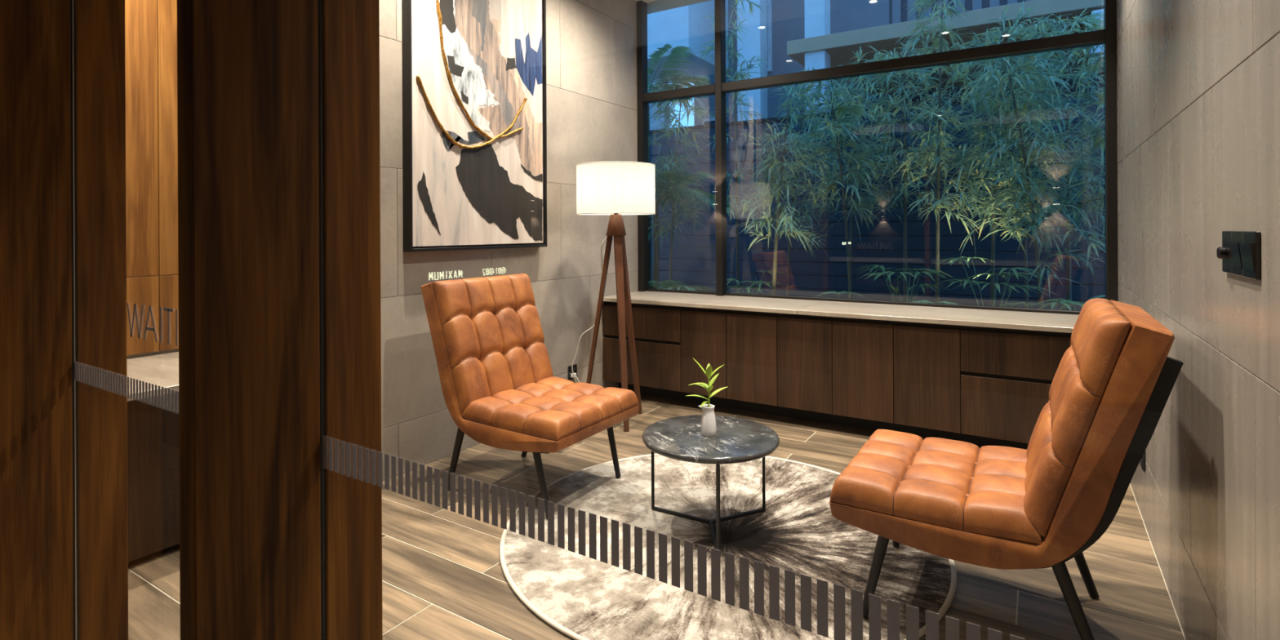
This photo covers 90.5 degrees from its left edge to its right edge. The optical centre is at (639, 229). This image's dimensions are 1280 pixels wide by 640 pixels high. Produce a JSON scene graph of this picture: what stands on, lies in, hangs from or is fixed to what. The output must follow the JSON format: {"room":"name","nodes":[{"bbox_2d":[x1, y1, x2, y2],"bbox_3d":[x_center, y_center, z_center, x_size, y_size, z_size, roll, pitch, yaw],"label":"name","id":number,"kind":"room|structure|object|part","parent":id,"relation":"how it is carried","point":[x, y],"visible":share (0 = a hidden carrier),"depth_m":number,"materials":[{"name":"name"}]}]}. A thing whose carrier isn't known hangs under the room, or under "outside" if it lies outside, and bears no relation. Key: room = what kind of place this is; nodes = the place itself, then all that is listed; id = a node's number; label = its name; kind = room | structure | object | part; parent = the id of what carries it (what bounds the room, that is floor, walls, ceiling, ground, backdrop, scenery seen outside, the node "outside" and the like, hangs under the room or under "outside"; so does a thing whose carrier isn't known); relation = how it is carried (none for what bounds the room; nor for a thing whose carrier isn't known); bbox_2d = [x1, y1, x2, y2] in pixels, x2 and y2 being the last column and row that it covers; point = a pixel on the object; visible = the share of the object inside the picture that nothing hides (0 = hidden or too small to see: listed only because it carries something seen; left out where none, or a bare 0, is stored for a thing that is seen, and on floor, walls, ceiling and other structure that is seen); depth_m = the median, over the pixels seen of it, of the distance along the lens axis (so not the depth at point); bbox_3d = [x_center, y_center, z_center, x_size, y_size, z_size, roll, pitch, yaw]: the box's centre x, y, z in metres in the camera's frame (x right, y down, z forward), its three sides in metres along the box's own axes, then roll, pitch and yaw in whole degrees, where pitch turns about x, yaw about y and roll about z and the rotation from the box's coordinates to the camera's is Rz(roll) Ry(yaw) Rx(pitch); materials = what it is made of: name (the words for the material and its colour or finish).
{"room":"waiting room","nodes":[
{"label":"waiting room","id":0,"kind":"room"},
{"bbox_2d":[124,0,178,359],"bbox_3d":[-2.300,-0.288,2.945,0.173,3.000,1.140,0,0,32],"label":"wall panel","id":1,"kind":"object","parent":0,"point":[150,25],"visible":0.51,"depth_m":2.90,"materials":[{"name":"wood"}]},
{"bbox_3d":[-2.378,-0.788,2.680,0.018,1.995,0.572,0,0,32],"label":"panel","id":2,"kind":"part","parent":1,"relation":"part of","materials":[{"name":"brown wood"}]},
{"bbox_3d":[-2.372,0.385,2.680,0.018,0.345,0.572,0,0,32],"label":"panel","id":3,"kind":"part","parent":1,"relation":"part of","materials":[{"name":"brown wood"}]},
{"bbox_3d":[-2.116,-0.789,3.097,0.018,1.995,0.404,0,0,32],"label":"panel","id":4,"kind":"part","parent":1,"relation":"part of","materials":[{"name":"brown wood"}]},
{"bbox_3d":[-2.110,0.384,3.097,0.018,0.345,0.404,0,0,32],"label":"panel","id":5,"kind":"part","parent":1,"relation":"part of","materials":[{"name":"brown wood"}]},
{"bbox_2d":[379,0,638,480],"bbox_3d":[-0.708,-0.296,4.035,0.140,3.000,2.680,0,0,32],"label":"wall","id":6,"kind":"structure","parent":0,"point":[591,45],"depth_m":4.12,"materials":[{"name":"tile"}]},
{"bbox_2d":[401,0,546,252],"bbox_3d":[-0.883,-0.694,3.567,0.064,1.602,1.020,0,0,32],"label":"abstract painting","id":7,"kind":"object","parent":6,"relation":"attached to","point":[474,108],"visible":1,"depth_m":3.49,"materials":[{"name":"multicoloured paint"}]},
{"bbox_3d":[-1.153,-0.693,3.140,0.063,1.602,0.010,0,0,32],"label":"frame","id":8,"kind":"part","parent":7,"relation":"part of","materials":[{"name":"black metal"}]},
{"bbox_3d":[-0.880,0.099,3.567,0.063,0.016,1.000,0,0,32],"label":"frame","id":9,"kind":"part","parent":7,"relation":"part of","materials":[{"name":"black metal"}]},
{"bbox_3d":[-0.615,-0.696,3.995,0.063,1.602,0.010,0,0,32],"label":"frame","id":10,"kind":"part","parent":7,"relation":"part of","materials":[{"name":"black metal"}]},
{"bbox_2d":[568,364,577,380],"bbox_3d":[-0.455,0.959,4.284,0.011,0.092,0.092,0,0,32],"label":"power socket","id":11,"kind":"object","parent":6,"relation":"attached to","point":[575,366],"visible":0.7,"depth_m":4.26,"materials":[{"name":"black plastic"}]},
{"bbox_2d":[128,393,1186,639],"bbox_3d":[-1.390,1.237,0.972,9.800,0.060,8.360,0,0,32],"label":"floor","id":12,"kind":"structure","parent":0,"point":[443,578],"depth_m":2.20,"materials":[{"name":"wood"}]},
{"bbox_2d":[0,0,128,639],"bbox_3d":[-1.574,-0.291,1.692,0.056,2.998,0.314,0,0,32],"label":"wood panel","id":13,"kind":"object","parent":12,"relation":"on","point":[37,496],"visible":0.94,"depth_m":1.69,"materials":[{"name":"brown wood"}]},
{"bbox_2d":[127,391,179,563],"bbox_3d":[-1.959,0.904,2.663,0.680,0.612,0.970,0,0,32],"label":"base cabinet","id":14,"kind":"object","parent":12,"relation":"on","point":[153,432],"visible":0.08,"depth_m":2.31,"materials":[{"name":"brown wood"}]},
{"bbox_2d":[126,351,178,401],"bbox_3d":[-1.944,0.585,2.653,0.750,0.026,0.974,0,0,32],"label":"countertop","id":15,"kind":"structure","parent":14,"relation":"on","point":[161,370],"depth_m":2.56,"materials":[{"name":"stone"}]},
{"bbox_2d":[177,0,382,639],"bbox_3d":[-0.595,-0.296,1.077,0.050,2.998,0.314,0,0,32],"label":"wood panel","id":16,"kind":"object","parent":12,"relation":"on","point":[278,100],"visible":1,"depth_m":1.03,"materials":[{"name":"brown wood"}]},
{"bbox_2d":[421,273,639,519],"bbox_3d":[-0.523,0.719,3.010,0.848,0.971,0.610,0,0,32],"label":"tufted chair","id":17,"kind":"object","parent":12,"relation":"on","point":[500,389],"visible":1,"depth_m":2.91,"materials":[{"name":"orange leather"}]},
{"bbox_3d":[-0.846,1.041,2.903,0.142,0.329,0.035,0,0,37],"label":"leg","id":18,"kind":"part","parent":17,"relation":"part of","materials":[{"name":"black metal"}]},
{"bbox_2d":[432,273,553,412],"bbox_3d":[-0.696,0.523,3.118,0.233,0.579,0.606,0,0,32],"label":"cushion","id":19,"kind":"object","parent":17,"relation":"on","point":[488,340],"depth_m":3.01,"materials":[{"name":"orange leather"}]},
{"bbox_3d":[-0.566,1.040,3.349,0.142,0.329,0.035,0,0,27],"label":"leg","id":20,"kind":"part","parent":17,"relation":"part of","materials":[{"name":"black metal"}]},
{"bbox_3d":[-0.408,1.045,2.632,0.097,0.293,0.033,0,0,29],"label":"leg","id":21,"kind":"part","parent":17,"relation":"part of","materials":[{"name":"black metal"}]},
{"bbox_2d":[462,376,639,440],"bbox_3d":[-0.399,0.798,2.932,0.552,0.085,0.606,0,0,32],"label":"seat cushion","id":22,"kind":"object","parent":17,"relation":"on","point":[536,408],"depth_m":2.80,"materials":[{"name":"orange leather"}]},
{"bbox_3d":[-0.132,1.043,3.072,0.097,0.293,0.033,0,0,36],"label":"leg","id":23,"kind":"part","parent":17,"relation":"part of","materials":[{"name":"black metal"}]},
{"bbox_2d":[71,0,1024,639],"bbox_3d":[-0.445,-0.297,1.031,2.563,2.998,0.004,0,0,32],"label":"glass wall","id":24,"kind":"structure","parent":12,"relation":"on","point":[952,624],"depth_m":0.76,"materials":[{"name":"glass"}]},
{"bbox_3d":[-1.528,-0.291,1.710,0.002,2.998,0.002,0,0,32],"label":"edge trim","id":25,"kind":"part","parent":24,"relation":"part of","materials":[{"name":"metal"}]},
{"bbox_2d":[570,161,655,431],"bbox_3d":[-0.203,0.399,3.989,0.608,1.605,0.497,0,0,9],"label":"floor lamp","id":26,"kind":"object","parent":12,"relation":"on","point":[615,189],"visible":0.98,"depth_m":3.84,"materials":[{"name":"fabric"}]},
{"bbox_3d":[-0.345,0.543,4.109,0.094,1.016,0.359,0,0,-39],"label":"cord","id":27,"kind":"part","parent":26,"relation":"part of","materials":[{"name":"white plastic"}]},
{"bbox_3d":[-0.272,0.614,4.006,0.206,1.174,0.050,0,0,12],"label":"leg","id":28,"kind":"part","parent":26,"relation":"part of","materials":[{"name":"brown wood"}]},
{"bbox_3d":[-0.151,-0.251,3.980,0.492,0.300,0.492,0,0,32],"label":"lamp shade","id":29,"kind":"part","parent":26,"relation":"part of","materials":[{"name":"fabric"}]},
{"bbox_3d":[-0.110,0.614,3.864,0.050,1.174,0.194,0,0,-18],"label":"leg","id":30,"kind":"part","parent":26,"relation":"part of","materials":[{"name":"brown wood"}]},
{"bbox_3d":[-0.065,0.613,4.076,0.050,1.174,0.202,0,0,41],"label":"leg","id":31,"kind":"part","parent":26,"relation":"part of","materials":[{"name":"brown wood"}]},
{"bbox_2d":[602,301,694,402],"bbox_3d":[0.123,0.854,4.608,0.637,0.690,0.460,0,0,32],"label":"base cabinet","id":32,"kind":"object","parent":12,"relation":"on","point":[657,328],"visible":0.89,"depth_m":4.39,"materials":[{"name":"brown wood"}]},
{"bbox_3d":[0.005,0.646,4.422,0.635,0.216,0.020,0,0,32],"label":"drawer","id":33,"kind":"part","parent":32,"relation":"part of","materials":[{"name":"brown wood"}]},
{"bbox_3d":[0.007,0.929,4.422,0.635,0.309,0.020,0,0,32],"label":"drawer","id":34,"kind":"part","parent":32,"relation":"part of","materials":[{"name":"brown wood"}]},
{"bbox_2d":[603,290,1079,333],"bbox_3d":[1.147,0.490,3.999,3.032,0.026,0.590,0,0,32],"label":"countertop","id":35,"kind":"structure","parent":32,"relation":"on","point":[1030,321],"depth_m":3.74,"materials":[{"name":"stone"}]},
{"bbox_2d":[499,453,956,639],"bbox_3d":[0.314,1.191,2.545,1.714,0.014,1.714,0,0,32],"label":"round rug","id":36,"kind":"object","parent":12,"relation":"on","point":[581,597],"visible":0.56,"depth_m":2.31,"materials":[{"name":"grey carpet"}]},
{"bbox_2d":[641,414,779,557],"bbox_3d":[0.284,1.007,2.567,0.551,0.364,0.551,0,0,32],"label":"coffee table","id":37,"kind":"object","parent":36,"relation":"on","point":[735,440],"visible":0.91,"depth_m":2.51,"materials":[{"name":"black stone"}]},
{"bbox_3d":[0.054,1.021,2.701,0.011,0.339,0.011,0,0,-15],"label":"leg","id":38,"kind":"part","parent":37,"relation":"part of","materials":[{"name":"black metal"}]},
{"bbox_2d":[698,404,715,436],"bbox_3d":[0.275,0.766,2.551,0.064,0.118,0.061,0,0,-39],"label":"bud vase","id":39,"kind":"object","parent":37,"relation":"on","point":[708,420],"visible":0.98,"depth_m":2.53,"materials":[{"name":"white ceramic"}]},
{"bbox_2d":[686,359,726,407],"bbox_3d":[0.268,0.638,2.558,0.169,0.241,0.075,0,0,11],"label":"plant sprig","id":40,"kind":"object","parent":39,"relation":"in","point":[708,373],"visible":0.99,"depth_m":2.56,"materials":[{"name":"green plant"}]},
{"bbox_3d":[0.277,0.666,2.552,0.010,0.185,0.008,0,0,32],"label":"stem","id":41,"kind":"part","parent":40,"relation":"part of","materials":[{"name":"green plant"}]},
{"bbox_3d":[0.283,1.020,2.301,0.011,0.339,0.011,0,0,-45],"label":"leg","id":42,"kind":"part","parent":37,"relation":"part of","materials":[{"name":"black metal"}]},
{"bbox_3d":[0.524,1.018,2.683,0.011,0.339,0.011,0,0,19],"label":"leg","id":43,"kind":"part","parent":37,"relation":"part of","materials":[{"name":"black metal"}]},
{"bbox_2d":[680,306,788,417],"bbox_3d":[0.678,0.852,4.260,0.669,0.690,0.460,0,0,32],"label":"base cabinet","id":44,"kind":"object","parent":12,"relation":"on","point":[744,343],"visible":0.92,"depth_m":4.06,"materials":[{"name":"brown wood"}]},
{"bbox_3d":[0.418,0.809,4.163,0.329,0.546,0.020,0,0,32],"label":"door","id":45,"kind":"part","parent":44,"relation":"part of","materials":[{"name":"brown wood"}]},
{"bbox_3d":[0.702,0.807,3.985,0.334,0.546,0.020,0,0,32],"label":"door","id":46,"kind":"part","parent":44,"relation":"part of","materials":[{"name":"brown wood"}]},
{"bbox_2d":[777,313,900,431],"bbox_3d":[1.247,0.849,3.902,0.671,0.690,0.460,0,0,32],"label":"base cabinet","id":47,"kind":"object","parent":12,"relation":"on","point":[831,370],"visible":0.91,"depth_m":3.71,"materials":[{"name":"brown wood"}]},
{"bbox_3d":[0.987,0.806,3.806,0.331,0.546,0.020,0,0,32],"label":"door","id":48,"kind":"part","parent":47,"relation":"part of","materials":[{"name":"brown wood"}]},
{"bbox_3d":[1.272,0.804,3.627,0.334,0.546,0.020,0,0,32],"label":"door","id":49,"kind":"part","parent":47,"relation":"part of","materials":[{"name":"brown wood"}]},
{"bbox_2d":[893,320,964,441],"bbox_3d":[1.673,0.846,3.634,0.332,0.690,0.460,0,0,32],"label":"base cabinet","id":50,"kind":"object","parent":12,"relation":"on","point":[927,356],"visible":0.81,"depth_m":3.44,"materials":[{"name":"brown wood"}]},
{"bbox_2d":[828,297,1183,639],"bbox_3d":[1.102,0.710,1.988,0.848,0.971,0.610,0,0,32],"label":"tufted chair","id":51,"kind":"object","parent":12,"relation":"on","point":[1043,504],"visible":1,"depth_m":1.70,"materials":[{"name":"orange leather"}]},
{"bbox_3d":[0.715,1.039,1.926,0.097,0.293,0.033,0,0,36],"label":"leg","id":52,"kind":"part","parent":51,"relation":"part of","materials":[{"name":"black metal"}]},
{"bbox_3d":[0.992,1.037,2.366,0.097,0.293,0.033,0,0,29],"label":"leg","id":53,"kind":"part","parent":51,"relation":"part of","materials":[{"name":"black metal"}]},
{"bbox_2d":[830,429,1041,544],"bbox_3d":[0.980,0.791,2.066,0.552,0.085,0.606,0,0,32],"label":"seat cushion","id":54,"kind":"object","parent":51,"relation":"on","point":[964,489],"depth_m":1.91,"materials":[{"name":"orange leather"}]},
{"bbox_3d":[1.149,1.031,1.649,0.142,0.329,0.035,0,0,27],"label":"leg","id":55,"kind":"part","parent":51,"relation":"part of","materials":[{"name":"black metal"}]},
{"bbox_2d":[1023,297,1131,537],"bbox_3d":[1.274,0.513,1.880,0.233,0.579,0.606,0,0,32],"label":"cushion","id":56,"kind":"object","parent":51,"relation":"on","point":[1077,455],"depth_m":1.62,"materials":[{"name":"orange leather"}]},
{"bbox_3d":[1.429,1.029,2.095,0.142,0.329,0.035,0,0,37],"label":"leg","id":57,"kind":"part","parent":51,"relation":"part of","materials":[{"name":"black metal"}]},
{"bbox_3d":[1.008,0.626,1.754,0.758,0.624,0.028,0,0,32],"label":"frame rail","id":58,"kind":"part","parent":51,"relation":"part of","materials":[{"name":"black metal"}]},
{"bbox_2d":[960,325,1071,449],"bbox_3d":[2.114,0.844,3.357,0.705,0.690,0.460,0,0,32],"label":"base cabinet","id":59,"kind":"object","parent":12,"relation":"on","point":[1007,375],"visible":0.49,"depth_m":3.25,"materials":[{"name":"brown wood"}]},
{"bbox_3d":[1.997,0.919,3.171,0.703,0.309,0.020,0,0,32],"label":"drawer","id":60,"kind":"part","parent":59,"relation":"part of","materials":[{"name":"brown wood"}]},
{"bbox_3d":[1.996,0.636,3.171,0.703,0.216,0.020,0,0,32],"label":"drawer","id":61,"kind":"part","parent":59,"relation":"part of","materials":[{"name":"brown wood"}]},
{"bbox_2d":[634,0,711,13],"bbox_3d":[-1.364,-1.843,1.040,10.000,0.100,8.720,0,0,32],"label":"ceiling","id":62,"kind":"structure","parent":0,"point":[653,6],"depth_m":5.05,"materials":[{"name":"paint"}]},
{"bbox_2d":[1116,0,1279,639],"bbox_3d":[1.688,-0.309,1.867,0.160,3.000,3.800,0,0,32],"label":"wall","id":63,"kind":"structure","parent":0,"point":[1198,81],"depth_m":1.57,"materials":[{"name":"tile"}]},
{"bbox_2d":[1139,451,1146,471],"bbox_3d":[2.034,0.917,2.569,0.011,0.092,0.092,0,0,32],"label":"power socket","id":64,"kind":"object","parent":63,"relation":"attached to","point":[1143,463],"visible":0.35,"depth_m":2.53,"materials":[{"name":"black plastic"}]},
{"bbox_2d":[1216,231,1261,279],"bbox_3d":[1.201,0.046,1.261,0.023,0.088,0.331,0,0,32],"label":"light switch","id":65,"kind":"object","parent":63,"relation":"attached to","point":[1240,251],"visible":1,"depth_m":1.23,"materials":[{"name":"black plastic"}]},
{"bbox_3d":[1.280,0.050,1.394,0.015,0.027,0.027,0,0,32],"label":"dimmer knob","id":66,"kind":"part","parent":65,"relation":"part of","materials":[{"name":"black plastic"}]},
{"bbox_3d":[1.338,0.848,4.300,3.232,0.690,0.140,0,0,32],"label":"wall","id":67,"kind":"structure","parent":0,"visible":0},
{"bbox_2d":[636,0,1118,315],"bbox_3d":[1.284,-0.657,4.226,3.032,2.300,0.085,0,0,32],"label":"window","id":68,"kind":"structure","parent":67,"relation":"in","point":[1108,36],"depth_m":4.21,"materials":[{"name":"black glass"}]},
{"bbox_3d":[0.021,-0.659,5.019,0.050,2.283,0.085,0,0,32],"label":"frame","id":69,"kind":"part","parent":68,"relation":"part of","materials":[{"name":"black metal"}]},
{"bbox_3d":[1.305,0.476,4.248,2.934,0.035,0.030,0,0,32],"label":"sill","id":70,"kind":"part","parent":68,"relation":"part of","materials":[{"name":"beige stone"}]},
{"bbox_3d":[2.547,-0.672,3.432,0.048,2.283,0.085,0,0,32],"label":"frame","id":71,"kind":"part","parent":68,"relation":"part of","materials":[{"name":"black metal"}]},
{"label":"outside","id":72,"kind":"structure","parent":0,"visible":0},
{"bbox_3d":[2.947,0.935,8.439,14.000,0.100,8.580,0,0,32],"label":"ground","id":73,"kind":"structure","parent":72,"visible":0},
{"bbox_2d":[647,44,711,285],"bbox_3d":[0.022,-0.511,7.141,1.762,2.823,1.656,0,0,32],"label":"palm","id":74,"kind":"object","parent":73,"relation":"on","point":[677,51],"visible":0.3,"depth_m":6.84,"materials":[{"name":"green plant"}]},
{"bbox_2d":[656,284,703,291],"bbox_3d":[0.433,0.686,5.590,0.656,0.425,0.688,0,0,32],"label":"palm","id":75,"kind":"object","parent":73,"relation":"on","point":[669,285],"visible":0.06,"depth_m":5.47,"materials":[{"name":"green plant"}]},
{"bbox_2d":[648,84,715,279],"bbox_3d":[0.298,-0.313,6.575,1.072,2.424,1.083,0,0,39],"label":"bamboo","id":76,"kind":"object","parent":73,"relation":"on","point":[676,165],"visible":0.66,"depth_m":6.57,"materials":[{"name":"green plant"}]},
{"bbox_2d":[648,280,715,292],"bbox_3d":[0.177,0.608,5.994,1.261,0.347,1.358,0,0,32],"label":"palm","id":77,"kind":"object","parent":73,"relation":"on","point":[653,282],"visible":0.19,"depth_m":5.67,"materials":[{"name":"green plant"}]},
{"bbox_2d":[651,169,733,287],"bbox_3d":[0.142,0.110,6.543,1.464,1.581,1.628,0,0,-7],"label":"palm","id":78,"kind":"object","parent":73,"relation":"on","point":[664,176],"visible":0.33,"depth_m":6.44,"materials":[{"name":"green plant"}]},
{"bbox_2d":[695,0,775,292],"bbox_3d":[1.039,-1.206,6.879,0.890,4.200,0.985,0,0,32],"label":"bamboo","id":79,"kind":"object","parent":73,"relation":"on","point":[736,75],"visible":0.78,"depth_m":6.87,"materials":[{"name":"green plant"}]},
{"bbox_2d":[715,270,786,294],"bbox_3d":[1.021,0.635,5.785,0.703,0.522,0.714,0,0,32],"label":"palm","id":80,"kind":"object","parent":73,"relation":"on","point":[761,282],"visible":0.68,"depth_m":5.73,"materials":[{"name":"green plant"}]},
{"bbox_2d":[730,104,831,295],"bbox_3d":[1.224,-0.107,5.593,0.905,2.001,0.980,0,0,32],"label":"bamboo","id":81,"kind":"object","parent":73,"relation":"on","point":[775,162],"visible":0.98,"depth_m":5.54,"materials":[{"name":"green plant"}]},
{"bbox_2d":[736,82,842,295],"bbox_3d":[1.565,-0.343,6.652,1.152,2.469,1.079,0,0,23],"label":"bamboo","id":82,"kind":"object","parent":73,"relation":"on","point":[793,180],"visible":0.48,"depth_m":6.55,"materials":[{"name":"green plant"}]},
{"bbox_2d":[775,66,898,298],"bbox_3d":[1.778,-0.311,5.798,1.188,2.403,1.128,0,0,32],"label":"bamboo","id":83,"kind":"object","parent":73,"relation":"on","point":[836,134],"visible":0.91,"depth_m":5.79,"materials":[{"name":"green plant"}]},
{"bbox_2d":[816,290,873,300],"bbox_3d":[1.586,0.696,5.042,0.682,0.394,0.648,0,0,32],"label":"palm","id":84,"kind":"object","parent":73,"relation":"on","point":[842,291],"visible":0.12,"depth_m":5.16,"materials":[{"name":"green plant"}]},
{"bbox_2d":[792,44,906,292],"bbox_3d":[2.323,-0.527,6.977,1.299,2.830,1.211,0,0,-34],"label":"bamboo","id":85,"kind":"object","parent":73,"relation":"on","point":[858,56],"visible":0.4,"depth_m":6.92,"materials":[{"name":"green plant"}]},
{"bbox_2d":[647,0,1104,130],"bbox_3d":[3.086,-2.216,9.156,13.500,6.200,2.400,0,0,32],"label":"house","id":86,"kind":"structure","parent":73,"relation":"on","point":[793,36],"depth_m":9.24,"materials":[{"name":"concrete"}]},
{"bbox_3d":[1.296,-1.257,11.374,0.300,1.400,0.025,0,0,32],"label":"pane","id":87,"kind":"part","parent":86,"relation":"part of","materials":[{"name":"glass"}]},
{"bbox_2d":[1089,8,1104,70],"bbox_3d":[5.415,-2.126,6.848,0.900,0.635,0.360,0,0,32],"label":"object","id":88,"kind":"object","parent":86,"relation":"attached to","point":[1098,50],"visible":0.09,"depth_m":6.92,"materials":[{"name":"blue"}]},
{"bbox_2d":[649,84,1105,311],"bbox_3d":[2.384,-0.258,7.554,13.000,2.290,0.190,0,0,32],"label":"wall","id":89,"kind":"structure","parent":73,"relation":"on","point":[694,256],"depth_m":7.30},
{"bbox_2d":[837,40,966,302],"bbox_3d":[2.576,-0.469,6.235,1.281,2.710,1.206,0,0,32],"label":"bamboo","id":90,"kind":"object","parent":73,"relation":"on","point":[904,192],"visible":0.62,"depth_m":6.17,"materials":[{"name":"green plant"}]},
{"bbox_2d":[851,264,952,302],"bbox_3d":[2.160,0.591,5.253,0.777,0.598,0.850,0,0,32],"label":"palm","id":91,"kind":"object","parent":73,"relation":"on","point":[929,272],"visible":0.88,"depth_m":5.18,"materials":[{"name":"green plant"}]},
{"bbox_2d":[906,300,957,304],"bbox_3d":[2.087,0.691,4.495,0.680,0.400,0.716,0,0,32],"label":"palm","id":92,"kind":"object","parent":73,"relation":"on","point":[919,301],"visible":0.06,"depth_m":4.39,"materials":[{"name":"green plant"}]},
{"bbox_2d":[880,0,1012,303],"bbox_3d":[2.546,-0.700,5.352,1.111,3.173,1.089,0,0,-12],"label":"bamboo","id":93,"kind":"object","parent":73,"relation":"on","point":[940,136],"visible":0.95,"depth_m":5.29,"materials":[{"name":"green plant"}]},
{"bbox_2d":[931,256,1059,306],"bbox_3d":[2.604,0.547,4.686,0.836,0.682,0.820,0,0,32],"label":"palm","id":94,"kind":"object","parent":73,"relation":"on","point":[1015,273],"visible":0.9,"depth_m":4.64,"materials":[{"name":"green plant"}]},
{"bbox_2d":[904,4,1092,306],"bbox_3d":[3.164,-0.505,5.596,1.455,2.778,1.501,0,0,32],"label":"bamboo","id":95,"kind":"object","parent":73,"relation":"on","point":[1012,31],"visible":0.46,"depth_m":5.58,"materials":[{"name":"green plant"}]},
{"bbox_2d":[943,40,1105,309],"bbox_3d":[3.003,-0.266,4.943,1.157,2.301,1.377,0,0,32],"label":"bamboo","id":96,"kind":"object","parent":73,"relation":"on","point":[1036,216],"visible":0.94,"depth_m":4.87,"materials":[{"name":"green plant"}]},
{"bbox_2d":[947,0,1104,308],"bbox_3d":[3.645,-0.641,6.140,1.353,3.045,1.415,0,0,32],"label":"bamboo","id":97,"kind":"object","parent":73,"relation":"on","point":[1025,257],"visible":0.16,"depth_m":6.05,"materials":[{"name":"green plant"}]},
{"bbox_2d":[977,5,1105,310],"bbox_3d":[3.712,-0.515,5.473,1.418,2.792,1.397,0,0,32],"label":"bamboo","id":98,"kind":"object","parent":73,"relation":"on","point":[1091,17],"visible":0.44,"depth_m":5.46,"materials":[{"name":"green plant"}]},
{"bbox_2d":[1000,299,1084,310],"bbox_3d":[2.648,0.675,4.218,0.684,0.425,0.716,0,0,32],"label":"palm","id":99,"kind":"object","parent":73,"relation":"on","point":[1065,301],"visible":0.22,"depth_m":4.20,"materials":[{"name":"green plant"}]},
{"bbox_2d":[1020,15,1105,237],"bbox_3d":[3.405,-0.327,4.465,0.920,2.419,0.995,0,0,-20],"label":"bamboo","id":100,"kind":"object","parent":73,"relation":"on","point":[1095,131],"visible":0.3,"depth_m":4.58,"materials":[{"name":"green plant"}]},
{"bbox_2d":[1032,294,1105,311],"bbox_3d":[2.996,0.649,4.192,0.732,0.473,0.682,0,0,32],"label":"palm","id":101,"kind":"object","parent":73,"relation":"on","point":[1051,300],"visible":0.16,"depth_m":4.26,"materials":[{"name":"green plant"}]}
]}

